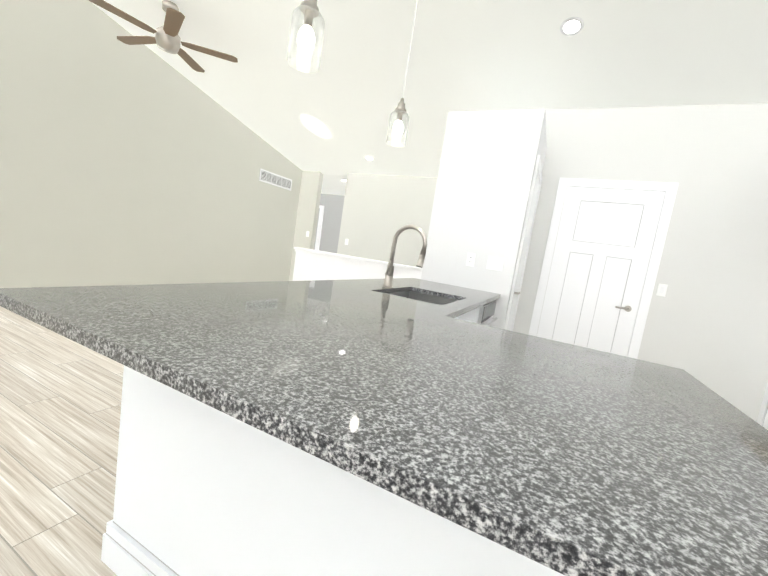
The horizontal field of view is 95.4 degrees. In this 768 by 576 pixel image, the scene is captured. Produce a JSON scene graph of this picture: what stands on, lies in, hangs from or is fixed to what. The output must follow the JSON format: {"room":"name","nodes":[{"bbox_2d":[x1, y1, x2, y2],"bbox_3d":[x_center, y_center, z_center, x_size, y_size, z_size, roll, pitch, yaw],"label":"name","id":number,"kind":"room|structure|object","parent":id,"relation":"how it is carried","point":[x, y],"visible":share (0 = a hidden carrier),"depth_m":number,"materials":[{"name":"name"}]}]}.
{"room":"kitchen","nodes":[
{"label":"kitchen","id":0,"kind":"room"},
{"bbox_2d":[0,306,123,575],"bbox_3d":[-1.265,0.657,3.136,9.300,0.060,13.200,12,7,25],"label":"floor","id":1,"kind":"structure","parent":0,"point":[60,403],"depth_m":1.63,"materials":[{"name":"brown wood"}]},
{"bbox_2d":[101,307,564,575],"bbox_3d":[0.382,0.561,1.938,1.556,0.882,2.578,12,7,25],"label":"kitchen island","id":2,"kind":"object","parent":1,"relation":"on","point":[202,489],"visible":0.38,"depth_m":0.88,"materials":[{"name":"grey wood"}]},
{"bbox_2d":[40,290,419,391],"bbox_3d":[-0.252,0.093,1.096,0.390,0.030,1.060,12,7,25],"label":"island countertop","id":3,"kind":"structure","parent":2,"relation":"on","point":[156,340],"depth_m":0.80,"materials":[{"name":"stone"}]},
{"bbox_2d":[0,278,500,408],"bbox_3d":[0.039,0.043,1.941,0.840,0.030,2.838,12,7,25],"label":"island countertop","id":4,"kind":"structure","parent":2,"relation":"on","point":[203,382],"depth_m":0.96,"materials":[{"name":"stone"}]},
{"bbox_2d":[382,224,426,288],"bbox_3d":[0.124,-0.183,2.103,0.245,0.403,0.104,12,7,25],"label":"faucet","id":5,"kind":"object","parent":4,"relation":"on","point":[388,280],"visible":1,"depth_m":2.12,"materials":[{"name":"silver metal"}]},
{"bbox_2d":[388,291,457,304],"bbox_3d":[0.221,0.172,2.131,0.434,0.209,0.634,12,7,25],"label":"sink","id":6,"kind":"object","parent":4,"relation":"in","point":[426,298],"visible":0.02,"depth_m":2.42,"materials":[{"name":"silver metal"}]},
{"bbox_2d":[477,300,497,325],"bbox_3d":[0.768,0.536,2.732,0.069,0.850,0.600,12,7,25],"label":"dishwasher","id":7,"kind":"object","parent":2,"relation":"in","point":[486,313],"visible":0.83,"depth_m":2.60,"materials":[{"name":"silver metal"}]},
{"bbox_2d":[216,310,767,575],"bbox_3d":[0.374,0.221,0.800,0.780,0.030,1.060,12,7,25],"label":"island countertop","id":8,"kind":"structure","parent":2,"relation":"on","point":[566,459],"depth_m":0.48,"materials":[{"name":"stone"}]},
{"bbox_2d":[757,383,767,429],"bbox_3d":[2.650,0.916,1.850,0.615,0.882,0.925,12,7,25],"label":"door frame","id":9,"kind":"structure","parent":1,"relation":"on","point":[762,420],"depth_m":2.33,"materials":[{"name":"white wood"}]},
{"bbox_2d":[0,0,301,287],"bbox_3d":[-3.928,-2.223,2.706,0.120,4.900,10.320,12,7,25],"label":"wall","id":10,"kind":"structure","parent":0,"point":[121,163],"depth_m":4.27,"materials":[{"name":"paint"}]},
{"bbox_2d":[259,168,291,190],"bbox_3d":[-2.036,-2.044,6.622,0.016,0.215,0.840,12,7,25],"label":"air vent","id":11,"kind":"object","parent":10,"relation":"in","point":[271,178],"visible":1,"depth_m":6.58,"materials":[{"name":"grey metal"}]},
{"bbox_2d":[314,194,344,252],"bbox_3d":[-1.069,-1.370,9.898,3.230,2.500,0.145,12,7,25],"label":"wall","id":12,"kind":"structure","parent":0,"point":[329,222],"depth_m":10.03,"materials":[{"name":"paint"}]},
{"bbox_2d":[292,247,422,280],"bbox_3d":[-0.131,0.048,5.515,3.305,0.955,0.180,12,7,25],"label":"wall","id":13,"kind":"structure","parent":0,"point":[310,264],"depth_m":5.72,"materials":[{"name":"white paint"}]},
{"bbox_2d":[289,171,436,280],"bbox_3d":[1.403,-0.576,5.869,7.300,2.560,0.120,12,7,25],"label":"wall","id":14,"kind":"structure","parent":0,"point":[379,211],"depth_m":6.53,"materials":[{"name":"paint"}]},
{"bbox_2d":[93,0,767,195],"bbox_3d":[-0.761,-2.941,2.644,9.300,2.350,13.000,12,7,25],"label":"ceiling","id":15,"kind":"structure","parent":0,"point":[331,116],"depth_m":3.40,"materials":[{"name":"paint"}]},
{"bbox_2d":[89,0,237,72],"bbox_3d":[-2.229,-2.660,3.554,1.264,0.431,1.264,12,7,25],"label":"ceiling fan","id":16,"kind":"object","parent":15,"relation":"hanging from","point":[167,38],"visible":0.98,"depth_m":3.51,"materials":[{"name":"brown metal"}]},
{"bbox_2d":[287,0,324,72],"bbox_3d":[-0.190,-1.727,1.284,0.127,1.722,0.127,12,7,25],"label":"pendant light","id":17,"kind":"object","parent":15,"relation":"hanging from","point":[309,10],"visible":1,"depth_m":1.35,"materials":[{"name":"clear glass"}]},
{"bbox_2d":[365,156,373,160],"bbox_3d":[-0.243,-2.184,5.877,0.170,0.037,0.170,12,7,25],"label":"recessed light","id":18,"kind":"object","parent":15,"relation":"in","point":[370,158],"visible":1,"depth_m":5.87,"materials":[{"name":"white plastic"}]},
{"bbox_2d":[386,0,417,146],"bbox_3d":[0.188,-1.660,2.137,0.127,1.517,0.127,12,7,25],"label":"pendant light","id":19,"kind":"object","parent":15,"relation":"hanging from","point":[400,110],"visible":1,"depth_m":2.18,"materials":[{"name":"clear glass"}]},
{"bbox_2d":[560,17,583,35],"bbox_3d":[1.468,-2.043,2.729,0.170,0.037,0.170,12,7,25],"label":"recessed light","id":20,"kind":"object","parent":15,"relation":"in","point":[570,26],"visible":1,"depth_m":2.72,"materials":[{"name":"white plastic"}]},
{"bbox_2d":[421,109,546,328],"bbox_3d":[0.976,-0.341,3.591,0.820,2.470,0.970,12,7,25],"label":"wall","id":21,"kind":"structure","parent":0,"point":[488,160],"depth_m":3.08,"materials":[{"name":"paint"}]},
{"bbox_2d":[466,253,475,266],"bbox_3d":[0.781,-0.254,3.145,0.072,0.117,0.008,12,7,25],"label":"outlet","id":22,"kind":"object","parent":21,"relation":"attached to","point":[470,261],"visible":1,"depth_m":3.14,"materials":[{"name":"white plastic"}]},
{"bbox_2d":[504,155,541,330],"bbox_3d":[1.350,-0.094,3.438,0.061,2.130,0.820,12,7,25],"label":"pantry door","id":23,"kind":"structure","parent":21,"relation":"in","point":[524,247],"depth_m":3.33,"materials":[{"name":"white wood"}]},
{"bbox_2d":[513,103,767,421],"bbox_3d":[2.279,-0.359,3.570,3.187,2.900,0.120,12,7,25],"label":"wall","id":24,"kind":"structure","parent":0,"point":[706,324],"depth_m":3.21,"materials":[{"name":"paint"}]},
{"bbox_2d":[528,178,678,358],"bbox_3d":[2.120,-0.004,3.548,1.002,2.160,0.079,12,7,25],"label":"back door","id":25,"kind":"structure","parent":24,"relation":"in","point":[607,241],"depth_m":3.53,"materials":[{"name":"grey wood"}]},
{"bbox_2d":[656,283,667,296],"bbox_3d":[2.653,0.019,3.333,0.072,0.117,0.008,12,7,25],"label":"light switch","id":26,"kind":"object","parent":24,"relation":"attached to","point":[661,289],"visible":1,"depth_m":3.33,"materials":[{"name":"white plastic"}]}
]}

